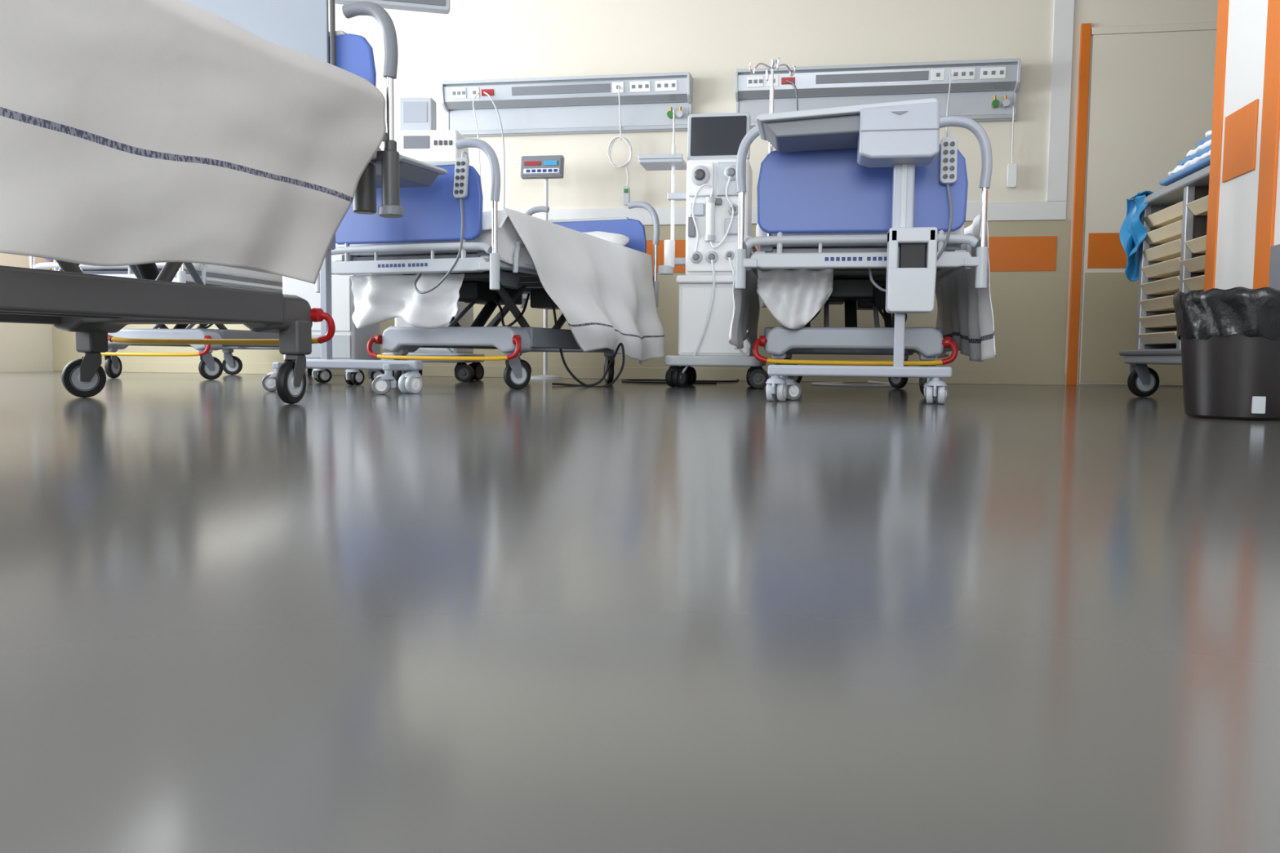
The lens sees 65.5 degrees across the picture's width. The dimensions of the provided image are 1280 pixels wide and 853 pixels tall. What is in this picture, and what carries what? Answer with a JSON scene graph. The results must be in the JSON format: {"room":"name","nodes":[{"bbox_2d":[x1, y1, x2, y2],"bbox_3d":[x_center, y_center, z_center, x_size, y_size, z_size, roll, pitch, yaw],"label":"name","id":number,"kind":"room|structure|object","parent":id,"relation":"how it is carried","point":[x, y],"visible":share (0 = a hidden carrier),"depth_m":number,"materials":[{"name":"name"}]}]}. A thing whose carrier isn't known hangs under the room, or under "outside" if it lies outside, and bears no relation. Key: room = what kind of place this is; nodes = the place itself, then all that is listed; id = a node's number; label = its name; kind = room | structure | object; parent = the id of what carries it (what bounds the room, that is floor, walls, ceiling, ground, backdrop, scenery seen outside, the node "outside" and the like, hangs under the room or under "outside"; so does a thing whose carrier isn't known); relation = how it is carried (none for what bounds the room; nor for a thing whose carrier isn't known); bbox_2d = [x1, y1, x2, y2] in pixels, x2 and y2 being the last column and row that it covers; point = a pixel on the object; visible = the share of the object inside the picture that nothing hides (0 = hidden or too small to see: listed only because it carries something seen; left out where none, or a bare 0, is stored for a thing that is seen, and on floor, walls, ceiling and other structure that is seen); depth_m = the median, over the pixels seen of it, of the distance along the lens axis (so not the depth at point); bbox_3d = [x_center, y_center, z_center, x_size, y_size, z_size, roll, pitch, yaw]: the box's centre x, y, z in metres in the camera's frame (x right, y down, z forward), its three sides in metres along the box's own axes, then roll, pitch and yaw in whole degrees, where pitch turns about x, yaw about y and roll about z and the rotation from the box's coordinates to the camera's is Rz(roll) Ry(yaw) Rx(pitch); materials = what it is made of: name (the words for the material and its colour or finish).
{"room":"hospital ward","nodes":[
{"label":"hospital ward","id":0,"kind":"room"},
{"bbox_2d":[0,253,53,372],"bbox_3d":[-6.005,-0.584,3.216,0.150,0.950,10.750,1,4,10],"label":"wall","id":1,"kind":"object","parent":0,"point":[24,347],"visible":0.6,"depth_m":8.19,"materials":[{"name":"beige paint"}]},
{"bbox_2d":[334,0,450,13],"bbox_3d":[-1.348,-2.822,5.395,0.620,1.101,0.140,0,4,-14],"label":"television","id":2,"kind":"object","parent":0,"point":[441,6],"depth_m":5.41,"materials":[{"name":"white plastic"}]},
{"bbox_2d":[0,371,1279,852],"bbox_3d":[-0.713,0.057,2.351,10.800,0.100,10.970,1,4,10],"label":"floor","id":3,"kind":"structure","parent":0,"point":[486,615],"depth_m":0.68,"materials":[{"name":"grey plastic"}]},
{"bbox_2d":[28,256,311,379],"bbox_3d":[-2.991,-0.951,6.964,1.044,1.212,2.282,1,4,10],"label":"hospital bed","id":4,"kind":"object","parent":3,"relation":"on","point":[210,367],"visible":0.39,"depth_m":6.35,"materials":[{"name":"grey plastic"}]},
{"bbox_2d":[107,346,117,351],"bbox_3d":[-3.434,-0.515,6.452,0.068,0.063,0.068,1,4,10],"label":"socket","id":5,"kind":"object","parent":4,"relation":"attached to","point":[110,348],"depth_m":6.43,"materials":[{"name":"grey plastic"}]},
{"bbox_2d":[222,349,233,352],"bbox_3d":[-3.208,-0.605,7.749,0.068,0.063,0.068,1,4,10],"label":"socket","id":6,"kind":"object","parent":4,"relation":"attached to","point":[223,350],"depth_m":7.72,"materials":[{"name":"grey plastic"}]},
{"bbox_2d":[0,0,403,404],"bbox_3d":[-1.954,-1.009,2.645,1.189,1.960,3.038,2,4,19],"label":"hospital bed","id":7,"kind":"object","parent":3,"relation":"on","point":[139,135],"visible":1,"depth_m":2.91,"materials":[{"name":"white fabric"}]},
{"bbox_2d":[75,331,108,352],"bbox_3d":[-2.091,-0.344,3.797,0.084,0.123,0.084,2,4,19],"label":"socket","id":8,"kind":"object","parent":7,"relation":"attached to","point":[86,341],"depth_m":3.76,"materials":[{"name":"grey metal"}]},
{"bbox_2d":[279,319,311,355],"bbox_3d":[-1.211,-0.314,3.498,0.084,0.123,0.084,2,4,19],"label":"socket","id":9,"kind":"object","parent":7,"relation":"attached to","point":[295,339],"depth_m":3.46,"materials":[{"name":"grey metal"}]},
{"bbox_2d":[282,243,384,385],"bbox_3d":[-1.751,-0.661,5.720,0.480,0.835,0.474,1,4,6],"label":"machine","id":10,"kind":"object","parent":3,"relation":"on","point":[348,342],"visible":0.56,"depth_m":5.50,"materials":[{"name":"white plastic"}]},
{"bbox_2d":[344,368,359,372],"bbox_3d":[-1.606,-0.318,5.564,0.084,0.027,0.084,1,4,6],"label":"hood","id":11,"kind":"object","parent":10,"relation":"attached to","point":[347,370],"depth_m":5.53,"materials":[{"name":"grey plastic"}]},
{"bbox_2d":[262,154,448,394],"bbox_3d":[-1.317,-0.689,4.555,0.792,1.065,0.375,2,4,21],"label":"table","id":12,"kind":"object","parent":3,"relation":"on","point":[414,173],"visible":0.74,"depth_m":4.52,"materials":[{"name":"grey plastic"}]},
{"bbox_2d":[266,372,276,377],"bbox_3d":[-1.680,-0.239,4.584,0.084,0.024,0.084,2,4,21],"label":"hood","id":13,"kind":"object","parent":12,"relation":"attached to","point":[271,374],"depth_m":4.55,"materials":[{"name":"white plastic"}]},
{"bbox_2d":[376,373,394,379],"bbox_3d":[-1.120,-0.219,4.371,0.084,0.024,0.084,2,4,21],"label":"hood","id":14,"kind":"object","parent":12,"relation":"attached to","point":[383,376],"depth_m":4.34,"materials":[{"name":"white plastic"}]},
{"bbox_2d":[404,371,422,377],"bbox_3d":[-1.028,-0.237,4.500,0.084,0.027,0.084,2,4,21],"label":"hood","id":15,"kind":"object","parent":12,"relation":"attached to","point":[409,374],"depth_m":4.47,"materials":[{"name":"white plastic"}]},
{"bbox_2d":[381,97,484,382],"bbox_3d":[-1.439,-1.227,6.638,0.780,1.840,0.620,1,4,4],"label":"machine","id":16,"kind":"object","parent":3,"relation":"on","point":[421,140],"visible":0.33,"depth_m":6.43,"materials":[{"name":"grey plastic"}]},
{"bbox_2d":[421,160,446,162],"bbox_3d":[-1.362,-1.687,6.418,0.330,0.050,0.008,1,4,4],"label":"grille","id":17,"kind":"object","parent":16,"relation":"attached to","point":[421,161],"depth_m":6.41,"materials":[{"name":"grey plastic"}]},
{"bbox_2d":[455,362,467,367],"bbox_3d":[-1.149,-0.400,6.427,0.084,0.035,0.084,1,4,4],"label":"hood","id":18,"kind":"object","parent":16,"relation":"attached to","point":[459,364],"depth_m":6.39,"materials":[{"name":"black plastic"}]},
{"bbox_2d":[315,137,665,389],"bbox_3d":[-0.704,-0.844,5.780,1.160,1.212,2.282,2,4,21],"label":"hospital bed","id":19,"kind":"object","parent":3,"relation":"on","point":[444,251],"visible":0.94,"depth_m":5.11,"materials":[{"name":"white fabric"}]},
{"bbox_2d":[391,349,408,355],"bbox_3d":[-1.296,-0.418,5.382,0.068,0.063,0.068,2,4,21],"label":"socket","id":20,"kind":"object","parent":19,"relation":"attached to","point":[400,352],"depth_m":5.35,"materials":[{"name":"grey plastic"}]},
{"bbox_2d":[503,351,519,355],"bbox_3d":[-0.661,-0.395,5.141,0.068,0.063,0.068,2,4,21],"label":"socket","id":21,"kind":"object","parent":19,"relation":"attached to","point":[505,354],"depth_m":5.11,"materials":[{"name":"grey plastic"}]},
{"bbox_2d":[482,208,651,255],"bbox_3d":[-0.719,-1.059,5.762,0.926,0.138,2.040,2,4,21],"label":"mattress","id":22,"kind":"object","parent":19,"relation":"on","point":[513,225],"depth_m":5.12,"materials":[{"name":"fabric"}]},
{"bbox_2d":[504,207,665,364],"bbox_3d":[-0.231,-0.721,5.620,0.154,0.742,2.000,2,4,21],"label":"blanket","id":23,"kind":"object","parent":19,"relation":"on","point":[604,291],"depth_m":5.56,"materials":[{"name":"white fabric"}]},
{"bbox_2d":[551,298,625,386],"bbox_3d":[-0.296,-0.484,5.709,0.423,0.530,0.220,0,4,-2],"label":"power cable","id":24,"kind":"object","parent":19,"relation":"hanging from","point":[553,302],"visible":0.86,"depth_m":5.73,"materials":[{"name":"black rubber"}]},
{"bbox_2d":[581,231,629,245],"bbox_3d":[-0.377,-1.187,6.491,0.600,0.185,0.362,2,4,21],"label":"pillow","id":25,"kind":"object","parent":19,"relation":"on","point":[620,239],"depth_m":6.41,"materials":[{"name":"white fabric"}]},
{"bbox_2d":[604,352,616,356],"bbox_3d":[-0.191,-0.477,6.372,0.068,0.063,0.068,2,4,21],"label":"socket","id":26,"kind":"object","parent":19,"relation":"attached to","point":[606,354],"depth_m":6.34,"materials":[{"name":"grey plastic"}]},
{"bbox_2d":[520,155,564,379],"bbox_3d":[-0.726,-1.186,7.471,0.320,1.654,0.270,1,4,10],"label":"scale","id":27,"kind":"object","parent":3,"relation":"on","point":[545,167],"visible":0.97,"depth_m":7.37,"materials":[{"name":"grey plastic"}]},
{"bbox_2d":[638,110,768,388],"bbox_3d":[0.401,-1.048,5.931,0.780,1.620,0.620,1,4,10],"label":"machine","id":28,"kind":"object","parent":3,"relation":"on","point":[705,310],"visible":0.94,"depth_m":5.72,"materials":[{"name":"grey plastic"}]},
{"bbox_2d":[638,153,686,170],"bbox_3d":[0.141,-1.561,5.885,0.260,0.045,0.270,1,4,10],"label":"tray","id":29,"kind":"object","parent":28,"relation":"on","point":[671,161],"depth_m":5.78,"materials":[{"name":"grey plastic"}]},
{"bbox_2d":[657,265,673,275],"bbox_3d":[0.153,-0.920,5.861,0.090,0.050,0.090,1,4,10],"label":"cup","id":30,"kind":"object","parent":28,"relation":"on","point":[663,269],"depth_m":5.83,"materials":[{"name":"grey plastic"}]},
{"bbox_2d":[667,365,679,370],"bbox_3d":[0.203,-0.340,5.774,0.084,0.035,0.084,1,4,10],"label":"hood","id":31,"kind":"object","parent":28,"relation":"attached to","point":[672,367],"depth_m":5.74,"materials":[{"name":"black plastic"}]},
{"bbox_2d":[675,275,733,283],"bbox_3d":[0.466,-0.859,5.923,0.440,0.045,0.500,1,4,10],"label":"shelf","id":32,"kind":"object","parent":28,"relation":"attached to","point":[680,278],"depth_m":5.69,"materials":[{"name":"white plastic"}]},
{"bbox_2d":[687,112,751,159],"bbox_3d":[0.465,-1.671,5.811,0.360,0.281,0.191,1,4,10],"label":"monitor","id":33,"kind":"object","parent":28,"relation":"on","point":[710,136],"depth_m":5.73,"materials":[{"name":"grey plastic"}]},
{"bbox_2d":[748,366,761,372],"bbox_3d":[0.662,-0.329,5.683,0.084,0.035,0.084,1,4,10],"label":"hood","id":34,"kind":"object","parent":28,"relation":"attached to","point":[753,369],"depth_m":5.65,"materials":[{"name":"black plastic"}]},
{"bbox_2d":[621,378,892,386],"bbox_3d":[0.805,-0.307,6.855,1.871,0.016,1.208,1,4,10],"label":"power cable","id":35,"kind":"object","parent":3,"relation":"on","point":[633,380],"visible":0.82,"depth_m":6.52,"materials":[{"name":"black rubber"}]},
{"bbox_2d":[755,97,952,404],"bbox_3d":[0.863,-0.672,3.985,0.792,1.155,0.390,1,4,10],"label":"table","id":36,"kind":"object","parent":3,"relation":"on","point":[904,135],"visible":1,"depth_m":3.84,"materials":[{"name":"white plastic"}]},
{"bbox_2d":[765,377,786,383],"bbox_3d":[0.554,-0.190,4.056,0.084,0.027,0.084,1,4,10],"label":"hood","id":37,"kind":"object","parent":36,"relation":"attached to","point":[772,380],"depth_m":4.03,"materials":[{"name":"white plastic"}]},
{"bbox_2d":[785,378,795,384],"bbox_3d":[0.619,-0.189,4.201,0.084,0.024,0.084,1,4,10],"label":"hood","id":38,"kind":"object","parent":36,"relation":"attached to","point":[788,381],"depth_m":4.17,"materials":[{"name":"white plastic"}]},
{"bbox_2d":[925,379,946,386],"bbox_3d":[1.175,-0.176,3.949,0.084,0.027,0.084,1,4,10],"label":"hood","id":39,"kind":"object","parent":36,"relation":"attached to","point":[931,382],"depth_m":3.92,"materials":[{"name":"white plastic"}]},
{"bbox_2d":[728,57,996,395],"bbox_3d":[1.122,-0.910,5.217,1.171,1.460,2.290,1,4,10],"label":"hospital bed","id":40,"kind":"object","parent":3,"relation":"on","point":[824,216],"visible":0.77,"depth_m":4.23,"materials":[{"name":"blue plastic"}]},
{"bbox_2d":[771,352,786,359],"bbox_3d":[0.658,-0.351,4.714,0.068,0.063,0.068,1,4,10],"label":"socket","id":41,"kind":"object","parent":40,"relation":"attached to","point":[775,357],"depth_m":4.68,"materials":[{"name":"grey plastic"}]},
{"bbox_2d":[785,354,791,359],"bbox_3d":[0.883,-0.441,6.012,0.068,0.063,0.068,1,4,10],"label":"socket","id":42,"kind":"object","parent":40,"relation":"attached to","point":[788,356],"depth_m":5.98,"materials":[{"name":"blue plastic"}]},
{"bbox_2d":[919,353,935,360],"bbox_3d":[1.328,-0.336,4.599,0.068,0.063,0.068,1,4,10],"label":"socket","id":43,"kind":"object","parent":40,"relation":"attached to","point":[922,357],"depth_m":4.57,"materials":[{"name":"grey plastic"}]},
{"bbox_2d":[1119,165,1209,396],"bbox_3d":[2.662,-0.615,4.505,0.662,1.002,1.070,1,4,10],"label":"trolley","id":44,"kind":"object","parent":3,"relation":"on","point":[1162,234],"visible":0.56,"depth_m":4.71,"materials":[{"name":"metal"}]},
{"bbox_2d":[1139,294,1174,311],"bbox_3d":[2.677,-0.577,4.653,0.491,0.054,0.510,1,4,10],"label":"tray","id":45,"kind":"object","parent":44,"relation":"on","point":[1147,303],"depth_m":4.78,"materials":[{"name":"beige plastic"}]},
{"bbox_2d":[1137,330,1177,344],"bbox_3d":[2.675,-0.413,4.664,0.491,0.054,0.510,1,4,10],"label":"tray","id":46,"kind":"object","parent":44,"relation":"on","point":[1144,337],"depth_m":4.75,"materials":[{"name":"beige plastic"}]},
{"bbox_2d":[1138,312,1177,328],"bbox_3d":[2.676,-0.495,4.659,0.491,0.054,0.510,1,4,10],"label":"tray","id":47,"kind":"object","parent":44,"relation":"on","point":[1146,320],"depth_m":4.77,"materials":[{"name":"beige plastic"}]},
{"bbox_2d":[1140,275,1179,294],"bbox_3d":[2.678,-0.659,4.647,0.491,0.054,0.510,1,4,10],"label":"tray","id":48,"kind":"object","parent":44,"relation":"on","point":[1170,286],"depth_m":4.72,"materials":[{"name":"beige plastic"}]},
{"bbox_2d":[1141,257,1180,278],"bbox_3d":[2.678,-0.740,4.641,0.491,0.054,0.510,1,4,10],"label":"tray","id":49,"kind":"object","parent":44,"relation":"on","point":[1171,268],"depth_m":4.73,"materials":[{"name":"beige plastic"}]},
{"bbox_2d":[1142,238,1181,261],"bbox_3d":[2.679,-0.822,4.635,0.491,0.054,0.510,1,4,10],"label":"tray","id":50,"kind":"object","parent":44,"relation":"on","point":[1171,250],"depth_m":4.70,"materials":[{"name":"beige plastic"}]},
{"bbox_2d":[1142,200,1183,227],"bbox_3d":[2.681,-0.986,4.624,0.491,0.054,0.510,1,4,10],"label":"tray","id":51,"kind":"object","parent":44,"relation":"on","point":[1174,213],"depth_m":4.69,"materials":[{"name":"beige plastic"}]},
{"bbox_2d":[1145,219,1182,244],"bbox_3d":[2.680,-0.904,4.630,0.491,0.054,0.510,1,4,10],"label":"tray","id":52,"kind":"object","parent":44,"relation":"on","point":[1171,232],"depth_m":4.68,"materials":[{"name":"beige plastic"}]},
{"bbox_2d":[1159,129,1211,186],"bbox_3d":[2.600,-1.224,4.326,0.420,0.241,0.661,1,4,10],"label":"linens","id":53,"kind":"object","parent":44,"relation":"on","point":[1197,159],"visible":0.19,"depth_m":4.38,"materials":[{"name":"fabric"}]},
{"bbox_2d":[1180,254,1205,272],"bbox_3d":[2.596,-0.690,4.196,0.499,0.054,0.280,1,4,10],"label":"tray","id":54,"kind":"object","parent":44,"relation":"on","point":[1190,264],"depth_m":4.30,"materials":[{"name":"beige plastic"}]},
{"bbox_2d":[1182,274,1204,291],"bbox_3d":[2.601,-0.608,4.201,0.489,0.054,0.280,1,4,10],"label":"tray","id":55,"kind":"object","parent":44,"relation":"on","point":[1189,282],"depth_m":4.32,"materials":[{"name":"beige plastic"}]},
{"bbox_2d":[1184,235,1206,253],"bbox_3d":[2.602,-0.771,4.189,0.489,0.054,0.280,1,4,10],"label":"tray","id":56,"kind":"object","parent":44,"relation":"on","point":[1192,244],"depth_m":4.29,"materials":[{"name":"beige plastic"}]},
{"bbox_2d":[1186,195,1208,215],"bbox_3d":[2.604,-0.935,4.178,0.489,0.054,0.280,1,4,10],"label":"tray","id":57,"kind":"object","parent":44,"relation":"on","point":[1194,206],"depth_m":4.28,"materials":[{"name":"beige plastic"}]},
{"bbox_2d":[1173,286,1279,420],"bbox_3d":[1.926,-0.231,3.178,0.411,0.404,0.407,1,4,10],"label":"waste bin","id":58,"kind":"object","parent":3,"relation":"on","point":[1229,339],"visible":1,"depth_m":3.05,"materials":[{"name":"plastic"}]},
{"bbox_2d":[328,0,1217,386],"bbox_3d":[0.231,-1.933,7.568,10.600,3.150,0.120,1,4,10],"label":"wall","id":59,"kind":"structure","parent":0,"point":[709,40],"depth_m":7.41,"materials":[{"name":"beige paint"}]},
{"bbox_2d":[49,235,1057,272],"bbox_3d":[-1.026,-1.317,7.760,8.085,0.246,0.006,1,4,10],"label":"trim","id":60,"kind":"structure","parent":59,"relation":"attached to","point":[1031,253],"depth_m":7.12,"materials":[{"name":"orange plastic"}]},
{"bbox_2d":[52,360,1065,385],"bbox_3d":[-0.988,-0.429,7.816,8.180,0.090,0.014,1,4,10],"label":"baseboard","id":61,"kind":"structure","parent":59,"relation":"attached to","point":[628,373],"depth_m":7.65,"materials":[{"name":"plastic"}]},
{"bbox_2d":[52,220,1071,373],"bbox_3d":[-0.984,-1.012,7.779,8.175,1.080,0.006,1,4,10],"label":"wainscoting","id":62,"kind":"structure","parent":59,"relation":"attached to","point":[1029,308],"depth_m":7.27,"materials":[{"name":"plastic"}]},
{"bbox_2d":[440,71,693,209],"bbox_3d":[-0.573,-1.997,7.518,1.910,1.240,0.245,1,4,10],"label":"bedhead wall panel","id":63,"kind":"object","parent":59,"relation":"attached to","point":[571,104],"visible":0.91,"depth_m":7.50,"materials":[{"name":"metal"}]},
{"bbox_2d":[481,88,493,96],"bbox_3d":[-1.153,-2.528,7.536,0.094,0.045,0.025,1,4,10],"label":"socket","id":64,"kind":"object","parent":63,"relation":"attached to","point":[491,91],"depth_m":7.53,"materials":[{"name":"red plastic"}]},
{"bbox_2d":[607,85,631,205],"bbox_3d":[-0.152,-2.095,7.456,0.150,0.863,0.150,-3,5,-41],"label":"cord","id":65,"kind":"object","parent":63,"relation":"attached to","point":[626,190],"visible":0.98,"depth_m":7.46,"materials":[{"name":"white plastic"}]},
{"bbox_2d":[482,200,1066,225],"bbox_3d":[-0.997,-1.616,7.731,8.140,0.130,0.022,1,4,10],"label":"trim","id":66,"kind":"structure","parent":59,"relation":"attached to","point":[1013,211],"depth_m":7.40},
{"bbox_2d":[735,57,1021,128],"bbox_3d":[1.665,-1.953,7.141,1.970,1.240,0.226,1,4,10],"label":"bedhead wall panel","id":67,"kind":"object","parent":59,"relation":"attached to","point":[981,90],"visible":0.83,"depth_m":7.07,"materials":[{"name":"metal"}]},
{"bbox_2d":[781,76,795,84],"bbox_3d":[1.065,-2.484,7.154,0.098,0.045,0.025,1,4,10],"label":"socket","id":68,"kind":"object","parent":67,"relation":"attached to","point":[784,80],"depth_m":7.15,"materials":[{"name":"red plastic"}]},
{"bbox_2d":[946,73,951,130],"bbox_3d":[2.172,-2.286,7.006,0.010,0.373,0.143,1,4,10],"label":"cord","id":69,"kind":"object","parent":67,"relation":"attached to","point":[949,73],"visible":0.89,"depth_m":6.99,"materials":[{"name":"white plastic"}]},
{"bbox_2d":[1006,105,1017,187],"bbox_3d":[2.630,-1.973,7.013,0.065,0.567,0.064,1,4,10],"label":"handset","id":70,"kind":"object","parent":67,"relation":"hanging from","point":[1011,175],"visible":1,"depth_m":7.03,"materials":[{"name":"white plastic"}]},
{"bbox_2d":[1045,0,1074,201],"bbox_3d":[2.957,-2.516,6.982,0.135,1.850,0.022,1,4,10],"label":"trim","id":71,"kind":"structure","parent":59,"relation":"attached to","point":[1064,10],"depth_m":6.99,"materials":[{"name":"white paint"}]},
{"bbox_2d":[1066,22,1091,385],"bbox_3d":[3.094,-1.550,7.023,0.065,2.520,0.026,1,4,10],"label":"trim","id":72,"kind":"structure","parent":59,"relation":"attached to","point":[1086,28],"depth_m":7.01,"materials":[{"name":"orange plastic"}]},
{"bbox_2d":[1091,22,1217,35],"bbox_3d":[3.702,-1.521,6.917,1.160,2.490,0.030,1,4,10],"label":"door frame","id":73,"kind":"structure","parent":59,"relation":"in","point":[1201,25],"depth_m":6.85,"materials":[{"name":"beige paint"}]},
{"bbox_2d":[1078,29,1216,385],"bbox_3d":[3.674,-1.502,6.929,1.080,2.430,0.018,1,4,10],"label":"leaf","id":74,"kind":"object","parent":73,"relation":"attached to","point":[1151,94],"visible":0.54,"depth_m":6.91,"materials":[{"name":"beige paint"}]},
{"bbox_2d":[1087,232,1127,268],"bbox_3d":[3.386,-1.236,6.986,0.455,0.245,0.007,1,4,10],"label":"band","id":75,"kind":"object","parent":74,"relation":"attached to","point":[1105,250],"visible":0.51,"depth_m":7.00,"materials":[{"name":"orange paint"}]},
{"bbox_2d":[1080,272,1182,384],"bbox_3d":[3.664,-0.689,6.977,1.060,0.780,0.004,1,4,10],"label":"panel","id":76,"kind":"object","parent":74,"relation":"attached to","point":[1110,301],"visible":0.49,"depth_m":7.03,"materials":[{"name":"paint"}]},
{"bbox_2d":[1214,0,1279,289],"bbox_3d":[1.717,-1.396,0.210,0.130,3.150,7.590,1,4,10],"label":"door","id":77,"kind":"structure","parent":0,"point":[1247,19],"depth_m":3.71,"materials":[{"name":"white paint"}]},
{"bbox_2d":[1204,0,1229,291],"bbox_3d":[2.358,-1.651,3.899,0.142,3.150,0.096,1,4,10],"label":"trim","id":78,"kind":"structure","parent":77,"relation":"attached to","point":[1223,5],"depth_m":3.94,"materials":[{"name":"orange plastic"}]},
{"bbox_2d":[1222,98,1258,182],"bbox_3d":[2.245,-1.064,3.728,0.008,0.250,0.280,1,4,10],"label":"trim","id":79,"kind":"structure","parent":77,"relation":"attached to","point":[1241,126],"depth_m":3.71,"materials":[{"name":"orange plastic"}]},
{"bbox_2d":[1253,0,1279,288],"bbox_3d":[2.206,-1.620,3.434,0.010,3.150,0.125,1,4,10],"label":"trim","id":80,"kind":"structure","parent":77,"relation":"attached to","point":[1270,124],"depth_m":3.47,"materials":[{"name":"orange plastic"}]},
{"bbox_2d":[1268,244,1279,289],"bbox_3d":[2.160,-0.475,3.325,0.014,0.280,0.240,1,4,10],"label":"trim","id":81,"kind":"structure","parent":77,"relation":"attached to","point":[1274,268],"depth_m":3.40,"materials":[{"name":"grey plastic"}]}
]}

